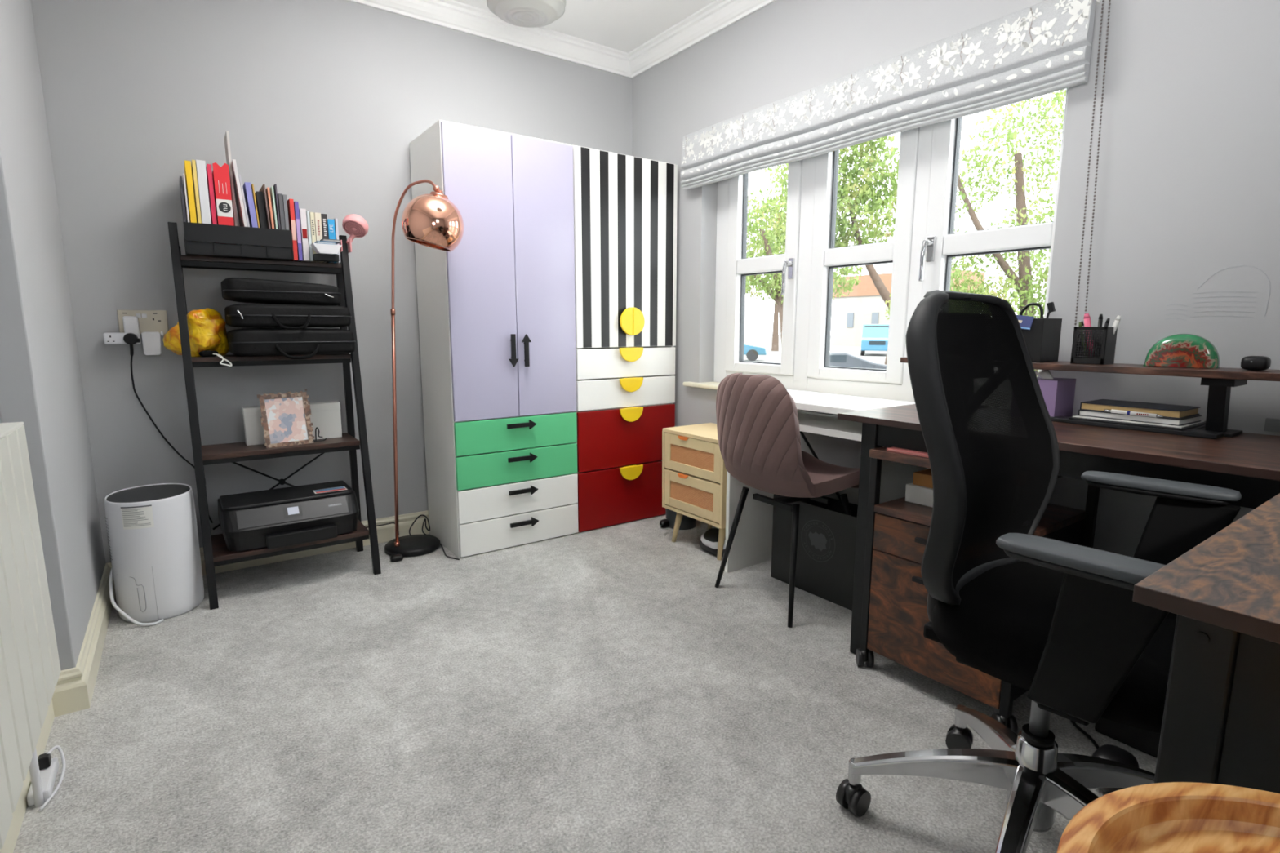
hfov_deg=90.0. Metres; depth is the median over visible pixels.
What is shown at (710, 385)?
window sill
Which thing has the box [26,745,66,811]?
lead
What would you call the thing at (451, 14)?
trim
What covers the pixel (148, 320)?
wall socket
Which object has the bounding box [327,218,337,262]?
book
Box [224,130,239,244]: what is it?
wallet
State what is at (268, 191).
magazine
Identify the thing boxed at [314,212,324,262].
book
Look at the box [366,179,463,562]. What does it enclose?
floor lamp
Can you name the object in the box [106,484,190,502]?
grille
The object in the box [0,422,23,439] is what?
grille
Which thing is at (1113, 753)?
brick
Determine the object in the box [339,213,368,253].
fan
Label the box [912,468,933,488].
box
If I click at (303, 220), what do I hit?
book
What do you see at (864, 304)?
building
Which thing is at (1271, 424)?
wall socket
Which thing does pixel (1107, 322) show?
pen
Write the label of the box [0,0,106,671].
wall
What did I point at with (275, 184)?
notebook
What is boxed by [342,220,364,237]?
grille
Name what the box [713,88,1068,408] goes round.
window
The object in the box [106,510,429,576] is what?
baseboard
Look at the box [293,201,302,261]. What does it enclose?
book
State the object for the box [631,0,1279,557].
wall
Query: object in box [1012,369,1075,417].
tissue box
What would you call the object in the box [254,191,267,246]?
book
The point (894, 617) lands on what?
base cabinet
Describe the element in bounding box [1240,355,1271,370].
gadget
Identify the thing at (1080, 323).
pen
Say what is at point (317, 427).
wire stand
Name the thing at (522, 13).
pendant lamp
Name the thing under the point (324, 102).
wall
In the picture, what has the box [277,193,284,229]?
book
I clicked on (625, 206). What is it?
wardrobe
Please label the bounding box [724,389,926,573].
desk
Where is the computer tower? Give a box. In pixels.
[770,493,857,610]
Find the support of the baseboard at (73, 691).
attached to the wall at (41, 387)
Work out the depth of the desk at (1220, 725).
0.67 m
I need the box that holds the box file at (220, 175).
[212,162,234,244]
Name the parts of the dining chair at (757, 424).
leg, under frame, leg, leg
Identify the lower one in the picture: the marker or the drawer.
the drawer
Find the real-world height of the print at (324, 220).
0.064 m
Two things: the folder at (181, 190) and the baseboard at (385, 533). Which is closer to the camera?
the folder at (181, 190)
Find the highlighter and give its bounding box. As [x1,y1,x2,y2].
[1083,313,1094,358]
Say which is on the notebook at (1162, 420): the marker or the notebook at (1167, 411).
the notebook at (1167, 411)
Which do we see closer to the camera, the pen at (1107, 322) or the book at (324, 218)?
the pen at (1107, 322)
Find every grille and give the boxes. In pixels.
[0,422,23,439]
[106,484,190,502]
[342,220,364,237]
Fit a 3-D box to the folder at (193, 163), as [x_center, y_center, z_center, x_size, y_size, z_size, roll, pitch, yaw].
[-1.611,-0.786,2.332,0.010,0.320,0.160,-6,11,-35]
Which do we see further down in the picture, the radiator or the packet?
the radiator
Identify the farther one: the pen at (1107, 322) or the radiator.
the pen at (1107, 322)
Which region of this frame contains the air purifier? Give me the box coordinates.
[104,483,204,626]
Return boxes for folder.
[179,176,188,241]
[182,173,189,241]
[184,160,196,222]
[191,160,202,242]
[205,164,217,224]
[238,174,253,245]
[242,182,257,227]
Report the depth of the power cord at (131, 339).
2.39 m
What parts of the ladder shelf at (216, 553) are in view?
leg, leg, shelf, rail, shelf, rail, shelf, rail, shelf, rail, leg, leg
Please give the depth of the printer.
2.46 m
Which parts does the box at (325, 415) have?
lid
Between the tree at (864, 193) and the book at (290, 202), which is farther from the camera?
the tree at (864, 193)
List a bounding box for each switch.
[135,313,146,317]
[390,554,403,562]
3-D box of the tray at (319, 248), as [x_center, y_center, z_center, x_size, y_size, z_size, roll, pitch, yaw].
[-1.219,-0.688,2.489,0.103,0.036,0.060,-6,11,-35]
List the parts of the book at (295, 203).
spine panel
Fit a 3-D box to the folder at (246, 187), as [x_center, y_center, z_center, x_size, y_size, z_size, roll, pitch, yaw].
[-1.475,-0.774,2.433,0.038,0.266,0.160,-6,11,-35]
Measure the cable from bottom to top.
0.134 m
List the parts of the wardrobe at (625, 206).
door, drawer, drawer, drawer, drawer, handle, handle, handle, handle, handle, handle, door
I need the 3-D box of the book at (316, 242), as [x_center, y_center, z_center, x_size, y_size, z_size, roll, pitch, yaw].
[-1.222,-0.711,2.486,0.068,0.010,0.051,-6,11,-35]
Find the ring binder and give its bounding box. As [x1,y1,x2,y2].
[195,159,211,223]
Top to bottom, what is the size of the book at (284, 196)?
0.236 m
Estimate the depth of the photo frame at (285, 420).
2.50 m
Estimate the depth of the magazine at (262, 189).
2.40 m
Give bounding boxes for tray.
[261,521,339,549]
[310,243,342,254]
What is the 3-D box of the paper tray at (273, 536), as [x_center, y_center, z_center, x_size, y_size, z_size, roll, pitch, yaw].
[-1.300,0.411,2.463,0.270,0.067,0.052,-6,11,-35]
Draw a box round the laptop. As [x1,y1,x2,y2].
[1050,415,1223,439]
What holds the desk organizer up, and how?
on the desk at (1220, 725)
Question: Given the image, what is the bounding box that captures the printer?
[217,480,359,551]
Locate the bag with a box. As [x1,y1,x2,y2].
[162,307,231,366]
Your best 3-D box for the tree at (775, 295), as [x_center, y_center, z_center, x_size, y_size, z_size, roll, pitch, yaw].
[3.925,-6.106,23.006,5.966,8.840,3.074,2,9,15]
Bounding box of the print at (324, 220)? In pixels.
[323,218,326,235]
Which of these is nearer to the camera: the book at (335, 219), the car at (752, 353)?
the book at (335, 219)
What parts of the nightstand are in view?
leg, handle, handle, rattan panel, drawer, drawer, rattan panel, leg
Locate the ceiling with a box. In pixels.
[453,0,715,53]
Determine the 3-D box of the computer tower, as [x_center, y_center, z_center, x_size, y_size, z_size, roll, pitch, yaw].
[0.706,0.459,2.454,0.142,0.345,0.401,-6,11,-35]
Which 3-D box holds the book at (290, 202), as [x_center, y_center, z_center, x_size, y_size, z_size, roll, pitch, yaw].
[-1.367,-0.762,2.506,0.014,0.226,0.151,-6,11,-35]
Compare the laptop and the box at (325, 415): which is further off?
the box at (325, 415)
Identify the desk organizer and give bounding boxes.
[991,318,1062,362]
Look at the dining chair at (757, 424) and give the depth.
2.17 m
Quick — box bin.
[659,508,696,529]
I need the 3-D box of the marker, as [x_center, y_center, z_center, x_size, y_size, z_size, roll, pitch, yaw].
[1.249,-0.232,1.705,0.012,0.126,0.043,-6,11,-35]
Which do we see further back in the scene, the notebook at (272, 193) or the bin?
the bin
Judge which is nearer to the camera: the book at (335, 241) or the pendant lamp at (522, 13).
the pendant lamp at (522, 13)
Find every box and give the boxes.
[182,222,293,261]
[241,400,342,445]
[312,253,339,262]
[905,482,1018,507]
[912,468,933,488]
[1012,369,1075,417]
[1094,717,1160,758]
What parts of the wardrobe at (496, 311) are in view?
door, handle, drawer, drawer, drawer, drawer, handle, handle, handle, handle, handle, door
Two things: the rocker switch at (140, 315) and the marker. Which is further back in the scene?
the rocker switch at (140, 315)
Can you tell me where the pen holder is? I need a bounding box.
[1070,326,1117,364]
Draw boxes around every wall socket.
[103,310,168,344]
[1263,417,1279,432]
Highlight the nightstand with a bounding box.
[662,422,726,559]
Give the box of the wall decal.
[1165,265,1270,319]
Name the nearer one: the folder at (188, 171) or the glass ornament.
the glass ornament
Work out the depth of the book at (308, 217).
2.48 m
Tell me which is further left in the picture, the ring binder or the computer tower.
the ring binder
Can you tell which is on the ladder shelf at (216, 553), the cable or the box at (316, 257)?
the box at (316, 257)
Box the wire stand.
[313,426,326,441]
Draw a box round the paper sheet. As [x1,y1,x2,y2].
[1072,415,1204,427]
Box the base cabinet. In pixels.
[855,446,1099,733]
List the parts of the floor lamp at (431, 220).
arm, cord, lamp shade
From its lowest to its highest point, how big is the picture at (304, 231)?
0.035 m
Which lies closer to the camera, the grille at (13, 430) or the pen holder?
the grille at (13, 430)
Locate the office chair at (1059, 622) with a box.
[835,289,1241,852]
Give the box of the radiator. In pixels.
[0,422,61,849]
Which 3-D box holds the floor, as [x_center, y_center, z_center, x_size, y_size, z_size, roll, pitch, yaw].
[0.068,0.810,1.640,2.882,0.100,4.090,-6,11,-35]
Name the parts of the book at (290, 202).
spine panel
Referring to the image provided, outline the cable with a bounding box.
[1018,302,1055,318]
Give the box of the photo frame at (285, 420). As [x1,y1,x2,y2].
[257,388,314,448]
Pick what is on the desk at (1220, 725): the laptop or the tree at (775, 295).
the laptop
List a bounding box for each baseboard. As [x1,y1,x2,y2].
[0,563,115,852]
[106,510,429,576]
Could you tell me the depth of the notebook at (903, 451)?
1.75 m
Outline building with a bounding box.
[831,269,984,346]
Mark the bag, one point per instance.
(207, 334)
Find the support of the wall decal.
attached to the wall at (1188, 186)
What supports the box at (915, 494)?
on the base cabinet
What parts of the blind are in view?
beaded chain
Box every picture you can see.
[264,396,308,444]
[302,228,307,238]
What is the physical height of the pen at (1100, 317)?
0.128 m
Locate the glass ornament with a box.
[1143,333,1219,368]
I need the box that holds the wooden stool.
[1057,782,1279,852]
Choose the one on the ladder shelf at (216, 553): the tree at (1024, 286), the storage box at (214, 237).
the storage box at (214, 237)
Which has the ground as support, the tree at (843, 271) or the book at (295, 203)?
the tree at (843, 271)
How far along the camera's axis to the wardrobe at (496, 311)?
2.81 m
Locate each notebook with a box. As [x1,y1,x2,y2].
[250,183,259,227]
[269,186,279,247]
[273,183,280,229]
[886,446,928,457]
[1078,409,1201,426]
[1080,399,1200,418]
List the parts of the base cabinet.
post, handle, handle, drawer, drawer, post, post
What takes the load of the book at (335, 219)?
on the ladder shelf at (216, 553)
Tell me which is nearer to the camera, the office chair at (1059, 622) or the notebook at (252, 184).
the office chair at (1059, 622)
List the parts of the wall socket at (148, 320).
socket adaptor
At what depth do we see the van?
42.41 m
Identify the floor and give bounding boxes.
[13,514,1156,852]
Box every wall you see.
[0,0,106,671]
[31,0,631,563]
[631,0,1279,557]
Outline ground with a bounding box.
[743,334,995,391]
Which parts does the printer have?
scanner lid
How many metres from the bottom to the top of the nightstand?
0.540 m
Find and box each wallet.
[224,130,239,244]
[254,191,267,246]
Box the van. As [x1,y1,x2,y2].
[860,324,888,355]
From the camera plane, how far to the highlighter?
1.72 m
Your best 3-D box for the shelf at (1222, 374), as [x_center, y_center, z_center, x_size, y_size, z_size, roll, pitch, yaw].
[1.357,-0.130,1.530,0.175,0.017,1.505,-6,11,-35]
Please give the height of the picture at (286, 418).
0.174 m
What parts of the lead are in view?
cord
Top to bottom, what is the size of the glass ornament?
0.082 m
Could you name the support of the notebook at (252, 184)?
in the storage box at (214, 237)
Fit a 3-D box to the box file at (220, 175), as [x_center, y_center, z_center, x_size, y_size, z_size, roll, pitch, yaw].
[-1.548,-0.795,2.378,0.048,0.322,0.176,-6,11,-35]
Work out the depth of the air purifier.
2.18 m
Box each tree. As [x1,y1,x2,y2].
[745,163,788,342]
[745,235,862,351]
[747,134,955,364]
[884,88,1066,376]
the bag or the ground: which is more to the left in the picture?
the bag
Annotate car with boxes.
[743,343,766,360]
[829,351,886,368]
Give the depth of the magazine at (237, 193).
2.35 m
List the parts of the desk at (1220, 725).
leg, leg, panel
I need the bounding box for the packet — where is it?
[1016,315,1034,329]
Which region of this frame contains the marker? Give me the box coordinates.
[1099,315,1120,358]
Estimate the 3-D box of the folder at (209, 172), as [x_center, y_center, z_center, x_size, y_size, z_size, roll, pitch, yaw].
[-1.575,-0.786,2.358,0.013,0.312,0.160,-6,11,-35]
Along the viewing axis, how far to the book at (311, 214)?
2.48 m
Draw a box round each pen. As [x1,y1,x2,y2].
[1079,322,1087,358]
[1096,318,1110,358]
[1097,314,1102,355]
[1104,408,1163,417]
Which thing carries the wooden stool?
on the floor
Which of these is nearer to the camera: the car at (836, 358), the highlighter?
the highlighter
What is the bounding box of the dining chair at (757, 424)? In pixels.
[714,373,859,627]
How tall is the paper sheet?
0.002 m
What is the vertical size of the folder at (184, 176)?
0.270 m
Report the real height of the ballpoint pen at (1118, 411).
0.012 m
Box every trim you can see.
[348,0,631,78]
[628,0,775,78]
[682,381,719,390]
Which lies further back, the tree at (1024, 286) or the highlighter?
the tree at (1024, 286)
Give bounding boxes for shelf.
[167,222,381,609]
[900,356,1279,381]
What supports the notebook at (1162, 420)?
on the paper sheet
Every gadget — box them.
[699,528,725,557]
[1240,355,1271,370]
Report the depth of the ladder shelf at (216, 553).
2.46 m
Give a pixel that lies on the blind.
(1044, 47)
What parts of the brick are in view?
cord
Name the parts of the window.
sash, handle, sash, handle, sash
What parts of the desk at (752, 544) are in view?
panel, panel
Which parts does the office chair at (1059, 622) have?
leg, headrest panel, frame, leg, seat, armrest, leg, armrest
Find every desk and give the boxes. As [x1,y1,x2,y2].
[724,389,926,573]
[837,356,1279,793]
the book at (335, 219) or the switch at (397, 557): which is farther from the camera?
the switch at (397, 557)
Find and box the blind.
[680,0,1111,324]
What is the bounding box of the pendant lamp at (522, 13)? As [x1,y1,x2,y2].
[486,0,565,27]
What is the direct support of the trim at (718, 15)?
attached to the wall at (1188, 186)
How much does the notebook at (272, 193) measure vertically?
0.261 m
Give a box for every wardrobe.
[408,120,577,557]
[572,145,677,532]
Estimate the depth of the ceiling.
3.00 m
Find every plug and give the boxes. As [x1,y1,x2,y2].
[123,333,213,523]
[141,331,163,355]
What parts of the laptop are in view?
lid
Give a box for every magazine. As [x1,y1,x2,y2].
[231,159,247,226]
[259,183,271,228]
[265,186,274,228]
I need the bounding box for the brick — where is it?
[1070,720,1138,793]
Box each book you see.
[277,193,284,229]
[282,194,290,248]
[287,198,297,261]
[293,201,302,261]
[298,208,309,262]
[306,210,313,262]
[309,212,316,262]
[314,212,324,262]
[314,240,336,244]
[320,213,328,262]
[320,238,340,243]
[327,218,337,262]
[333,217,340,263]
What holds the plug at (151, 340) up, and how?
attached to the wall socket at (148, 320)
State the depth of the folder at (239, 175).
2.34 m
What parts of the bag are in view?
cord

